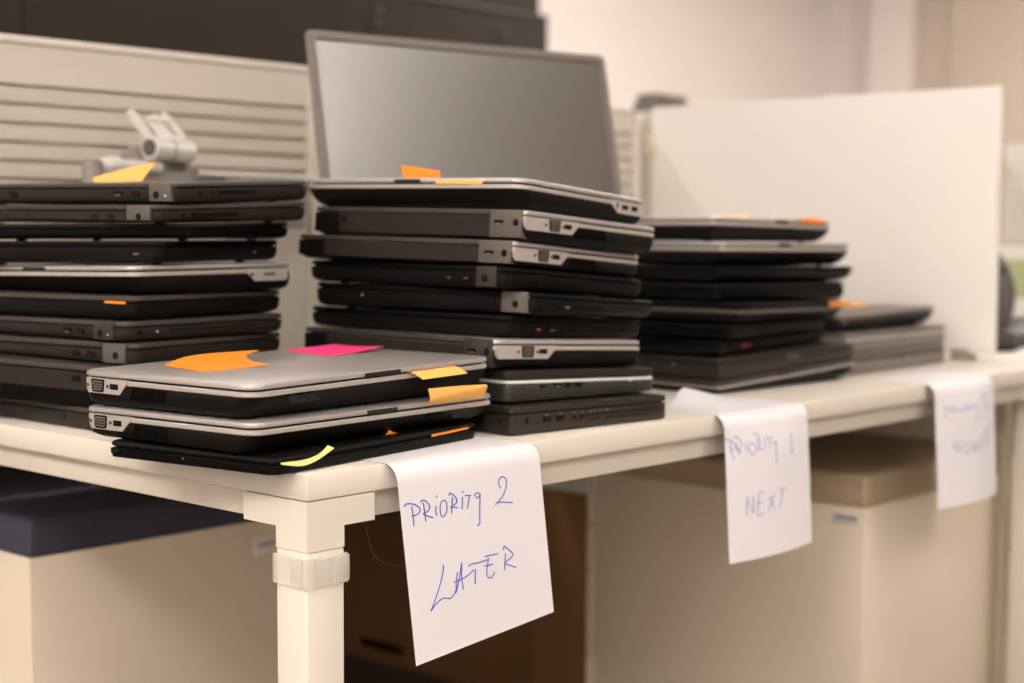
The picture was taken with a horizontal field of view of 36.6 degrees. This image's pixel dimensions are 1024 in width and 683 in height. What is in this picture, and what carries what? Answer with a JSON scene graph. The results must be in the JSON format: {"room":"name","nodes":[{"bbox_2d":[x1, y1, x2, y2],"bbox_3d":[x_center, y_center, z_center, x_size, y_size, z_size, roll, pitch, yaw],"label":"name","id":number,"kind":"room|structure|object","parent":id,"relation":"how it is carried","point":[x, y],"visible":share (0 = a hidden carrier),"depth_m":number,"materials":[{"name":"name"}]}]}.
{"room":"office","nodes":[
{"label":"office","id":0,"kind":"room"},
{"bbox_2d":[0,0,548,66],"bbox_3d":[-1.654,-0.402,3.221,0.206,2.226,5.100,4,5,42],"label":"wall","id":1,"kind":"structure","parent":0,"point":[258,30],"depth_m":4.13,"materials":[{"name":"paint"}]},
{"bbox_2d":[344,652,451,682],"bbox_3d":[1.392,0.815,2.355,8.000,0.050,9.800,4,5,42],"label":"floor","id":2,"kind":"structure","parent":0,"point":[357,669],"depth_m":3.32,"materials":[{"name":"carpet"}]},
{"bbox_2d":[0,521,277,682],"bbox_3d":[-0.695,0.518,2.384,0.578,0.520,0.426,4,5,42],"label":"base cabinet","id":3,"kind":"object","parent":2,"relation":"on","point":[195,606],"visible":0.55,"depth_m":2.16,"materials":[{"name":"paint"}]},
{"bbox_2d":[0,465,251,557],"bbox_3d":[-0.686,0.234,2.357,0.541,0.050,0.424,4,5,42],"label":"seat cushion","id":4,"kind":"object","parent":3,"relation":"on","point":[41,514],"visible":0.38,"depth_m":2.14,"materials":[{"name":"blue fabric"}]},
{"bbox_2d":[343,511,530,682],"bbox_3d":[-0.153,0.532,3.350,0.650,0.358,0.438,4,5,42],"label":"cardboard box","id":5,"kind":"object","parent":2,"relation":"on","point":[377,614],"visible":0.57,"depth_m":3.37,"materials":[{"name":"black cardboard"}]},
{"bbox_2d":[0,359,1023,682],"bbox_3d":[0.039,0.420,2.397,0.900,0.720,1.680,4,5,42],"label":"office desk","id":6,"kind":"object","parent":2,"relation":"on","point":[310,509],"visible":0.42,"depth_m":1.72,"materials":[{"name":"laminate"}]},
{"bbox_2d":[0,399,91,429],"bbox_3d":[-0.459,0.078,1.915,0.368,0.026,0.262,4,5,42],"label":"laptop","id":7,"kind":"object","parent":6,"relation":"on","point":[77,416],"visible":0.17,"depth_m":1.81,"materials":[{"name":"grey plastic"}]},
{"bbox_2d":[0,352,124,405],"bbox_3d":[-0.514,0.040,1.927,0.368,0.054,0.262,4,5,28],"label":"laptop","id":8,"kind":"object","parent":7,"relation":"on","point":[31,378],"visible":0.25,"depth_m":1.79,"materials":[{"name":"black plastic"}]},
{"bbox_2d":[0,332,279,364],"bbox_3d":[-0.509,0.001,1.944,0.360,0.027,0.255,3,5,32],"label":"laptop","id":9,"kind":"object","parent":8,"relation":"on","point":[150,351],"visible":0.72,"depth_m":1.81,"materials":[{"name":"grey plastic"}]},
{"bbox_2d":[0,312,281,341],"bbox_3d":[-0.502,-0.024,1.946,0.361,0.025,0.255,3,5,37],"label":"laptop","id":10,"kind":"object","parent":9,"relation":"on","point":[121,330],"visible":0.83,"depth_m":1.82,"materials":[{"name":"grey plastic"}]},
{"bbox_2d":[0,289,279,319],"bbox_3d":[-0.505,-0.050,1.942,0.361,0.028,0.252,3,5,34],"label":"laptop","id":11,"kind":"object","parent":10,"relation":"on","point":[12,301],"visible":0.88,"depth_m":1.82,"materials":[{"name":"black plastic"}]},
{"bbox_2d":[104,301,125,303],"bbox_3d":[-0.449,-0.044,1.752,0.034,0.003,0.001,3,5,34],"label":"sticky note","id":12,"kind":"object","parent":11,"relation":"attached to","point":[113,302],"visible":1,"depth_m":1.75,"materials":[{"name":"orange paper"}]},
{"bbox_2d":[0,262,289,294],"bbox_3d":[-0.491,-0.080,1.944,0.360,0.035,0.253,2,5,37],"label":"laptop","id":13,"kind":"object","parent":11,"relation":"on","point":[168,277],"visible":0.98,"depth_m":1.82,"materials":[{"name":"black plastic"}]},
{"bbox_2d":[0,240,276,264],"bbox_3d":[-0.484,-0.110,1.917,0.318,0.030,0.227,2,4,28],"label":"laptop","id":14,"kind":"object","parent":13,"relation":"on","point":[155,252],"visible":0.98,"depth_m":1.82,"materials":[{"name":"black plastic"}]},
{"bbox_2d":[0,222,287,240],"bbox_3d":[-0.462,-0.135,1.909,0.308,0.023,0.217,2,5,23],"label":"laptop","id":15,"kind":"object","parent":14,"relation":"on","point":[97,230],"visible":0.98,"depth_m":1.82,"materials":[{"name":"black plastic"}]},
{"bbox_2d":[0,202,304,222],"bbox_3d":[-0.475,-0.163,1.940,0.360,0.031,0.255,3,5,34],"label":"laptop","id":16,"kind":"object","parent":15,"relation":"on","point":[210,211],"visible":0.95,"depth_m":1.82,"materials":[{"name":"grey plastic"}]},
{"bbox_2d":[0,180,306,203],"bbox_3d":[-0.471,-0.188,1.939,0.360,0.036,0.248,3,5,30],"label":"laptop","id":17,"kind":"object","parent":16,"relation":"on","point":[171,192],"visible":0.96,"depth_m":1.82,"materials":[{"name":"grey plastic"}]},
{"bbox_2d":[93,162,155,182],"bbox_3d":[-0.475,-0.208,1.897,0.046,0.030,0.125,3,5,34],"label":"sticky note","id":18,"kind":"object","parent":17,"relation":"on","point":[135,173],"visible":1,"depth_m":1.90,"materials":[{"name":"yellow paper"}]},
{"bbox_2d":[82,108,197,181],"bbox_3d":[-0.526,-0.280,2.250,0.081,0.113,0.255,2,4,22],"label":"monitor arm","id":19,"kind":"object","parent":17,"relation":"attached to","point":[172,155],"visible":0.93,"depth_m":2.24,"materials":[{"name":"grey plastic"}]},
{"bbox_2d":[0,33,319,349],"bbox_3d":[-1.015,-0.162,1.886,0.047,0.502,2.005,4,5,42],"label":"slatted screen","id":20,"kind":"object","parent":6,"relation":"on","point":[64,103],"visible":0.44,"depth_m":2.38,"materials":[{"name":"beige plastic"}]},
{"bbox_2d":[198,171,319,239],"bbox_3d":[-0.419,-0.211,2.461,0.067,0.114,0.330,4,5,42],"label":"rail","id":21,"kind":"object","parent":20,"relation":"attached to","point":[200,173],"depth_m":2.47,"materials":[{"name":"white plastic"}]},
{"bbox_2d":[111,421,473,474],"bbox_3d":[-0.223,0.103,1.633,0.224,0.019,0.330,3,5,33],"label":"laptop","id":22,"kind":"object","parent":6,"relation":"on","point":[268,462],"visible":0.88,"depth_m":1.52,"materials":[{"name":"black plastic"}]},
{"bbox_2d":[126,449,168,459],"bbox_3d":[-0.359,0.112,1.528,0.058,0.006,0.003,3,5,33],"label":"air vent","id":23,"kind":"object","parent":22,"relation":"attached to","point":[130,453],"depth_m":1.53,"materials":[{"name":"black plastic"}]},
{"bbox_2d":[89,393,489,452],"bbox_3d":[-0.229,0.077,1.650,0.253,0.033,0.365,3,5,37],"label":"laptop","id":24,"kind":"object","parent":22,"relation":"on","point":[270,432],"visible":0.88,"depth_m":1.52,"materials":[{"name":"black plastic"}]},
{"bbox_2d":[132,424,167,440],"bbox_3d":[-0.355,0.089,1.520,0.054,0.012,0.003,3,5,37],"label":"air vent","id":25,"kind":"object","parent":24,"relation":"attached to","point":[151,436],"depth_m":1.52,"materials":[{"name":"black plastic"}]},
{"bbox_2d":[86,347,485,417],"bbox_3d":[-0.232,0.043,1.650,0.253,0.041,0.365,4,6,37],"label":"laptop","id":26,"kind":"object","parent":24,"relation":"on","point":[291,382],"visible":0.89,"depth_m":1.54,"materials":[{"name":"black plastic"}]},
{"bbox_2d":[130,388,165,403],"bbox_3d":[-0.357,0.053,1.519,0.054,0.012,0.003,3,6,37],"label":"air vent","id":27,"kind":"object","parent":26,"relation":"attached to","point":[135,398],"depth_m":1.52,"materials":[{"name":"black plastic"}]},
{"bbox_2d":[164,350,268,371],"bbox_3d":[-0.299,0.019,1.625,0.090,0.012,0.124,4,5,42],"label":"sticky note","id":28,"kind":"object","parent":26,"relation":"on","point":[209,362],"visible":1,"depth_m":1.61,"materials":[{"name":"orange paper"}]},
{"bbox_2d":[286,392,319,403],"bbox_3d":[-0.200,0.054,1.484,0.003,0.007,0.043,3,6,37],"label":"speaker grille","id":29,"kind":"object","parent":26,"relation":"attached to","point":[310,396],"depth_m":1.48,"materials":[{"name":"black plastic"}]},
{"bbox_2d":[285,344,383,355],"bbox_3d":[-0.206,0.009,1.781,0.084,0.006,0.089,4,5,42],"label":"sticky note","id":30,"kind":"object","parent":26,"relation":"on","point":[332,349],"visible":1,"depth_m":1.77,"materials":[{"name":"pink paper"}]},
{"bbox_2d":[410,366,466,379],"bbox_3d":[-0.083,0.033,1.636,0.031,0.009,0.080,3,5,38],"label":"sticky note","id":31,"kind":"object","parent":26,"relation":"attached to","point":[451,370],"visible":0.94,"depth_m":1.63,"materials":[{"name":"yellow paper"}]},
{"bbox_2d":[426,384,487,404],"bbox_3d":[-0.063,0.056,1.659,0.023,0.021,0.105,3,5,37],"label":"sticky note","id":32,"kind":"object","parent":24,"relation":"attached to","point":[466,392],"visible":1,"depth_m":1.65,"materials":[{"name":"orange paper"}]},
{"bbox_2d":[449,409,469,417],"bbox_3d":[-0.056,0.078,1.670,0.003,0.007,0.033,3,5,37],"label":"speaker grille","id":33,"kind":"object","parent":24,"relation":"attached to","point":[461,413],"depth_m":1.67,"materials":[{"name":"black plastic"}]},
{"bbox_2d":[281,445,333,465],"bbox_3d":[-0.193,0.109,1.468,0.001,0.016,0.076,3,5,34],"label":"sticky note","id":34,"kind":"object","parent":22,"relation":"attached to","point":[328,448],"visible":1,"depth_m":1.47,"materials":[{"name":"yellow paper"}]},
{"bbox_2d":[384,430,395,435],"bbox_3d":[-0.126,0.094,1.603,0.004,0.004,0.026,3,5,30],"label":"sticky note","id":35,"kind":"object","parent":22,"relation":"on","point":[389,432],"visible":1,"depth_m":1.60,"materials":[{"name":"orange paper"}]},
{"bbox_2d":[432,427,468,436],"bbox_3d":[-0.066,0.097,1.662,0.001,0.003,0.069,3,5,33],"label":"sticky note","id":36,"kind":"object","parent":22,"relation":"attached to","point":[451,431],"visible":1,"depth_m":1.66,"materials":[{"name":"orange paper"}]},
{"bbox_2d":[365,521,405,565],"bbox_3d":[-0.123,0.202,1.561,0.061,0.053,0.007,-3,5,-40],"label":"thread","id":37,"kind":"object","parent":6,"relation":"hanging from","point":[365,521],"visible":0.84,"depth_m":1.55},
{"bbox_2d":[362,436,553,665],"bbox_3d":[-0.080,0.213,1.636,0.130,0.201,0.233,4,5,42],"label":"paper sheet","id":38,"kind":"object","parent":6,"relation":"hanging from","point":[472,512],"visible":0.93,"depth_m":1.59,"materials":[{"name":"white paper"}]},
{"bbox_2d":[305,30,621,206],"bbox_3d":[-0.081,-0.197,2.372,0.533,0.512,0.200,-2,5,-34],"label":"monitor","id":39,"kind":"object","parent":6,"relation":"on","point":[381,104],"visible":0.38,"depth_m":2.32,"materials":[{"name":"grey plastic"}]},
{"bbox_2d":[319,106,639,326],"bbox_3d":[-0.044,-0.226,2.953,0.047,0.488,0.878,4,5,42],"label":"slatted screen","id":40,"kind":"object","parent":6,"relation":"on","point":[626,123],"visible":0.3,"depth_m":3.23,"materials":[{"name":"beige plastic"}]},
{"bbox_2d":[458,392,664,434],"bbox_3d":[-0.022,0.076,1.938,0.258,0.033,0.348,-2,5,-42],"label":"laptop","id":41,"kind":"object","parent":6,"relation":"on","point":[535,416],"visible":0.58,"depth_m":1.79,"materials":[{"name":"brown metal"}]},
{"bbox_2d":[475,365,652,401],"bbox_3d":[-0.035,0.039,1.957,0.254,0.041,0.354,-4,6,-43],"label":"laptop","id":42,"kind":"object","parent":41,"relation":"on","point":[522,384],"visible":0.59,"depth_m":1.80,"materials":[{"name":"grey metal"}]},
{"bbox_2d":[305,327,638,368],"bbox_3d":[-0.054,0.004,1.947,0.251,0.044,0.361,-4,6,-44],"label":"laptop","id":43,"kind":"object","parent":42,"relation":"on","point":[499,352],"visible":0.9,"depth_m":1.83,"materials":[{"name":"black plastic"}]},
{"bbox_2d":[313,306,639,337],"bbox_3d":[-0.049,-0.025,1.980,0.361,0.039,0.248,4,6,44],"label":"laptop","id":44,"kind":"object","parent":43,"relation":"on","point":[449,322],"visible":0.97,"depth_m":1.86,"materials":[{"name":"black plastic"}]},
{"bbox_2d":[317,282,650,317],"bbox_3d":[-0.037,-0.053,1.965,0.360,0.043,0.251,3,5,38],"label":"laptop","id":45,"kind":"object","parent":44,"relation":"on","point":[330,294],"visible":1,"depth_m":1.85,"materials":[{"name":"black plastic"}]},
{"bbox_2d":[311,260,640,297],"bbox_3d":[-0.050,-0.079,1.965,0.361,0.045,0.251,4,6,44],"label":"laptop","id":46,"kind":"object","parent":45,"relation":"on","point":[497,278],"visible":0.93,"depth_m":1.85,"materials":[{"name":"black plastic"}]},
{"bbox_2d":[299,234,637,277],"bbox_3d":[-0.057,-0.108,1.957,0.362,0.053,0.251,4,5,40],"label":"laptop","id":47,"kind":"object","parent":46,"relation":"on","point":[517,254],"visible":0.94,"depth_m":1.85,"materials":[{"name":"black plastic"}]},
{"bbox_2d":[315,207,653,253],"bbox_3d":[-0.037,-0.141,1.953,0.362,0.058,0.252,4,5,42],"label":"laptop","id":48,"kind":"object","parent":47,"relation":"on","point":[479,224],"visible":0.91,"depth_m":1.84,"materials":[{"name":"black plastic"}]},
{"bbox_2d":[309,178,643,223],"bbox_3d":[-0.048,-0.176,1.952,0.360,0.057,0.248,4,5,40],"label":"laptop","id":49,"kind":"object","parent":48,"relation":"on","point":[493,193],"visible":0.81,"depth_m":1.84,"materials":[{"name":"black plastic"}]},
{"bbox_2d":[401,165,439,177],"bbox_3d":[-0.110,-0.204,1.858,0.069,0.016,0.002,4,5,42],"label":"sticky note","id":50,"kind":"object","parent":49,"relation":"attached to","point":[408,171],"visible":1,"depth_m":1.86,"materials":[{"name":"orange paper"}]},
{"bbox_2d":[435,180,484,183],"bbox_3d":[-0.061,-0.185,1.798,0.079,0.006,0.001,4,5,40],"label":"sticky note","id":51,"kind":"object","parent":49,"relation":"attached to","point":[436,181],"visible":1,"depth_m":1.80,"materials":[{"name":"yellow paper"}]},
{"bbox_2d":[575,228,606,241],"bbox_3d":[0.092,-0.127,1.831,0.003,0.012,0.062,5,2,42],"label":"air vent","id":52,"kind":"object","parent":48,"relation":"attached to","point":[599,237],"depth_m":1.83,"materials":[{"name":"black plastic"}]},
{"bbox_2d":[570,258,595,270],"bbox_3d":[0.085,-0.092,1.849,0.003,0.012,0.052,5,2,40],"label":"air vent","id":53,"kind":"object","parent":47,"relation":"attached to","point":[576,264],"depth_m":1.85,"materials":[{"name":"black plastic"}]},
{"bbox_2d":[665,388,811,563],"bbox_3d":[0.292,0.167,2.037,0.140,0.206,0.196,4,5,42],"label":"paper sheet","id":54,"kind":"object","parent":6,"relation":"hanging from","point":[767,445],"visible":0.99,"depth_m":1.99,"materials":[{"name":"white paper"}]},
{"bbox_2d":[648,358,853,392],"bbox_3d":[0.327,0.045,2.376,0.348,0.034,0.243,-4,6,-45],"label":"laptop","id":55,"kind":"object","parent":6,"relation":"on","point":[834,369],"visible":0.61,"depth_m":2.26,"materials":[{"name":"black plastic"}]},
{"bbox_2d":[631,341,853,379],"bbox_3d":[0.329,0.023,2.382,0.243,0.031,0.349,4,7,45],"label":"laptop","id":56,"kind":"object","parent":55,"relation":"on","point":[812,352],"visible":0.56,"depth_m":2.25,"materials":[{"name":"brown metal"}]},
{"bbox_2d":[612,332,821,355],"bbox_3d":[0.297,-0.001,2.396,0.244,0.024,0.348,3,4,36],"label":"laptop","id":57,"kind":"object","parent":56,"relation":"on","point":[663,345],"visible":0.49,"depth_m":2.24,"materials":[{"name":"black plastic"}]},
{"bbox_2d":[636,319,825,339],"bbox_3d":[0.305,-0.023,2.393,0.243,0.023,0.348,3,4,34],"label":"laptop","id":58,"kind":"object","parent":57,"relation":"on","point":[712,331],"visible":0.65,"depth_m":2.24,"materials":[{"name":"black plastic"}]},
{"bbox_2d":[616,298,840,323],"bbox_3d":[0.328,-0.049,2.388,0.242,0.033,0.348,3,4,35],"label":"laptop","id":59,"kind":"object","parent":58,"relation":"on","point":[670,310],"visible":0.65,"depth_m":2.25,"materials":[{"name":"black plastic"}]},
{"bbox_2d":[633,280,843,300],"bbox_3d":[0.322,-0.079,2.389,0.242,0.030,0.348,4,5,43],"label":"laptop","id":60,"kind":"object","parent":59,"relation":"on","point":[774,290],"visible":0.61,"depth_m":2.26,"materials":[{"name":"black plastic"}]},
{"bbox_2d":[626,263,852,282],"bbox_3d":[0.329,-0.106,2.386,0.242,0.025,0.348,4,5,44],"label":"laptop","id":61,"kind":"object","parent":60,"relation":"on","point":[645,271],"visible":0.73,"depth_m":2.26,"materials":[{"name":"black plastic"}]},
{"bbox_2d":[624,241,847,265],"bbox_3d":[0.325,-0.135,2.384,0.243,0.036,0.348,4,5,42],"label":"laptop","id":62,"kind":"object","parent":61,"relation":"on","point":[698,253],"visible":0.77,"depth_m":2.25,"materials":[{"name":"black plastic"}]},
{"bbox_2d":[632,216,829,242],"bbox_3d":[0.301,-0.170,2.384,0.243,0.036,0.348,4,4,39],"label":"laptop","id":63,"kind":"object","parent":62,"relation":"on","point":[666,228],"visible":0.72,"depth_m":2.24,"materials":[{"name":"black plastic"}]},
{"bbox_2d":[722,214,749,217],"bbox_3d":[0.349,-0.195,2.425,0.040,0.010,0.100,4,5,42],"label":"sticky note","id":64,"kind":"object","parent":63,"relation":"on","point":[740,215],"visible":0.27,"depth_m":2.45,"materials":[{"name":"paper"}]},
{"bbox_2d":[788,218,825,222],"bbox_3d":[0.457,-0.187,2.400,0.034,0.008,0.091,4,5,42],"label":"sticky note","id":65,"kind":"object","parent":63,"relation":"on","point":[807,220],"visible":0.98,"depth_m":2.39,"materials":[{"name":"orange paper"}]},
{"bbox_2d":[829,301,850,305],"bbox_3d":[0.516,-0.060,2.429,0.002,0.007,0.086,3,5,35],"label":"sticky note","id":66,"kind":"object","parent":59,"relation":"attached to","point":[843,302],"visible":1,"depth_m":2.42,"materials":[{"name":"orange paper"}]},
{"bbox_2d":[645,86,1002,359],"bbox_3d":[0.576,-0.228,3.020,0.783,0.489,0.038,4,5,42],"label":"divider","id":67,"kind":"object","parent":6,"relation":"on","point":[910,181],"visible":0.71,"depth_m":2.91,"materials":[{"name":"paint"}]},
{"bbox_2d":[846,343,944,374],"bbox_3d":[0.561,0.023,2.696,0.253,0.034,0.356,4,5,40],"label":"laptop","id":68,"kind":"object","parent":6,"relation":"on","point":[892,358],"visible":0.38,"depth_m":2.60,"materials":[{"name":"grey metal"}]},
{"bbox_2d":[814,324,944,351],"bbox_3d":[0.561,-0.010,2.699,0.253,0.032,0.356,4,5,40],"label":"laptop","id":69,"kind":"object","parent":68,"relation":"on","point":[870,339],"visible":0.44,"depth_m":2.59,"materials":[{"name":"grey metal"}]},
{"bbox_2d":[817,303,933,331],"bbox_3d":[0.546,-0.041,2.707,0.254,0.034,0.356,4,6,39],"label":"laptop","id":70,"kind":"object","parent":69,"relation":"on","point":[879,315],"visible":0.44,"depth_m":2.63,"materials":[{"name":"grey plastic"}]},
{"bbox_2d":[844,302,876,306],"bbox_3d":[0.615,-0.067,2.788,0.060,0.005,0.080,4,5,42],"label":"sticky note","id":71,"kind":"object","parent":70,"relation":"on","point":[855,304],"visible":0.6,"depth_m":2.77,"materials":[{"name":"paper"}]},
{"bbox_2d":[876,370,996,508],"bbox_3d":[0.680,0.151,2.459,0.139,0.188,0.229,4,5,42],"label":"paper sheet","id":72,"kind":"object","parent":6,"relation":"hanging from","point":[964,403],"visible":1,"depth_m":2.40,"materials":[{"name":"white paper"}]},
{"bbox_2d":[531,487,590,682],"bbox_3d":[0.214,0.504,3.067,0.200,0.458,0.305,4,5,42],"label":"cardboard box","id":73,"kind":"object","parent":2,"relation":"on","point":[558,638],"visible":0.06,"depth_m":2.96,"materials":[{"name":"brown cardboard"}]},
{"bbox_2d":[542,477,587,493],"bbox_3d":[0.214,0.256,3.050,0.218,0.040,0.325,4,5,42],"label":"lid","id":74,"kind":"object","parent":73,"relation":"on","point":[576,485],"visible":0.03,"depth_m":2.92,"materials":[{"name":"brown cardboard"}]},
{"bbox_2d":[586,473,999,682],"bbox_3d":[0.499,0.494,2.800,0.569,0.520,0.481,4,5,42],"label":"base cabinet","id":75,"kind":"object","parent":2,"relation":"on","point":[903,590],"visible":0.66,"depth_m":2.62,"materials":[{"name":"paint"}]},
{"bbox_2d":[613,431,997,507],"bbox_3d":[0.511,0.210,2.771,0.538,0.050,0.476,4,5,42],"label":"seat cushion","id":76,"kind":"object","parent":75,"relation":"on","point":[862,470],"visible":0.44,"depth_m":2.59,"materials":[{"name":"brown fabric"}]},
{"bbox_2d":[844,401,1014,682],"bbox_3d":[0.849,0.402,3.125,0.562,0.659,0.473,4,5,42],"label":"storage unit","id":77,"kind":"object","parent":2,"relation":"on","point":[924,428],"visible":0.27,"depth_m":2.79,"materials":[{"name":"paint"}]},
{"bbox_2d":[944,347,1023,363],"bbox_3d":[1.183,0.336,3.654,0.900,0.720,1.680,4,5,42],"label":"office desk","id":78,"kind":"object","parent":2,"relation":"on","point":[1016,357],"visible":0.02,"depth_m":2.87,"materials":[{"name":"laminate"}]},
{"bbox_2d":[639,110,651,215],"bbox_3d":[0.841,-0.291,3.925,0.047,0.488,1.655,4,5,42],"label":"slatted screen","id":79,"kind":"object","parent":78,"relation":"on","point":[645,189],"visible":0.15,"depth_m":3.31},
{"bbox_2d":[996,242,1023,342],"bbox_3d":[1.091,-0.110,3.331,0.258,0.212,0.200,-2,5,-30],"label":"desk phone","id":80,"kind":"object","parent":78,"relation":"on","point":[1010,307],"visible":0.47,"depth_m":3.23,"materials":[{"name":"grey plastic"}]},
{"bbox_2d":[996,342,1023,351],"bbox_3d":[0.991,0.007,3.066,0.061,0.017,0.194,4,5,42],"label":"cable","id":81,"kind":"object","parent":78,"relation":"on","point":[1005,346],"visible":0.72,"depth_m":3.01,"materials":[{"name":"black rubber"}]},
{"bbox_2d":[1001,143,1023,241],"bbox_3d":[1.711,-0.311,4.267,0.783,0.489,0.038,4,5,42],"label":"divider","id":82,"kind":"object","parent":78,"relation":"on","point":[1012,169],"visible":0.63,"depth_m":4.48,"materials":[{"name":"paint"}]},
{"bbox_3d":[0.473,0.287,4.298,0.900,0.720,1.680,4,5,42],"label":"office desk","id":83,"kind":"object","parent":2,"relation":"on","visible":0},
{"bbox_2d":[633,93,686,112],"bbox_3d":[0.395,-0.365,4.177,0.170,0.596,0.195,4,5,42],"label":"desk lamp","id":84,"kind":"object","parent":83,"relation":"on","point":[645,103],"visible":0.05,"depth_m":4.13,"materials":[{"name":"grey plastic"}]},
{"bbox_2d":[539,0,828,119],"bbox_3d":[-1.598,-0.762,4.975,0.100,2.700,9.800,4,5,42],"label":"wall","id":85,"kind":"structure","parent":0,"point":[702,52],"depth_m":7.64,"materials":[{"name":"paint"}]},
{"bbox_2d":[827,0,869,96],"bbox_3d":[4.728,-0.801,5.913,8.000,2.700,0.100,4,5,42],"label":"wall","id":86,"kind":"structure","parent":0,"point":[849,20],"depth_m":8.43,"materials":[{"name":"paint"}]},
{"bbox_2d":[868,0,915,93],"bbox_3d":[2.015,-0.978,8.237,0.230,2.700,0.100,4,5,42],"label":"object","id":87,"kind":"structure","parent":86,"relation":"attached to","point":[892,22],"depth_m":8.15,"materials":[{"name":"paint"}]},
{"bbox_2d":[914,0,949,90],"bbox_3d":[2.198,-0.969,8.118,0.200,2.700,0.030,4,5,42],"label":"trim","id":88,"kind":"structure","parent":86,"relation":"attached to","point":[932,16],"depth_m":8.07,"materials":[{"name":"beige paint"}]},
{"bbox_2d":[948,0,1023,241],"bbox_3d":[2.917,-0.918,7.454,1.760,2.700,0.050,4,5,42],"label":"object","id":89,"kind":"structure","parent":86,"relation":"in","point":[986,37],"depth_m":7.83,"materials":[{"name":"beige paint"}]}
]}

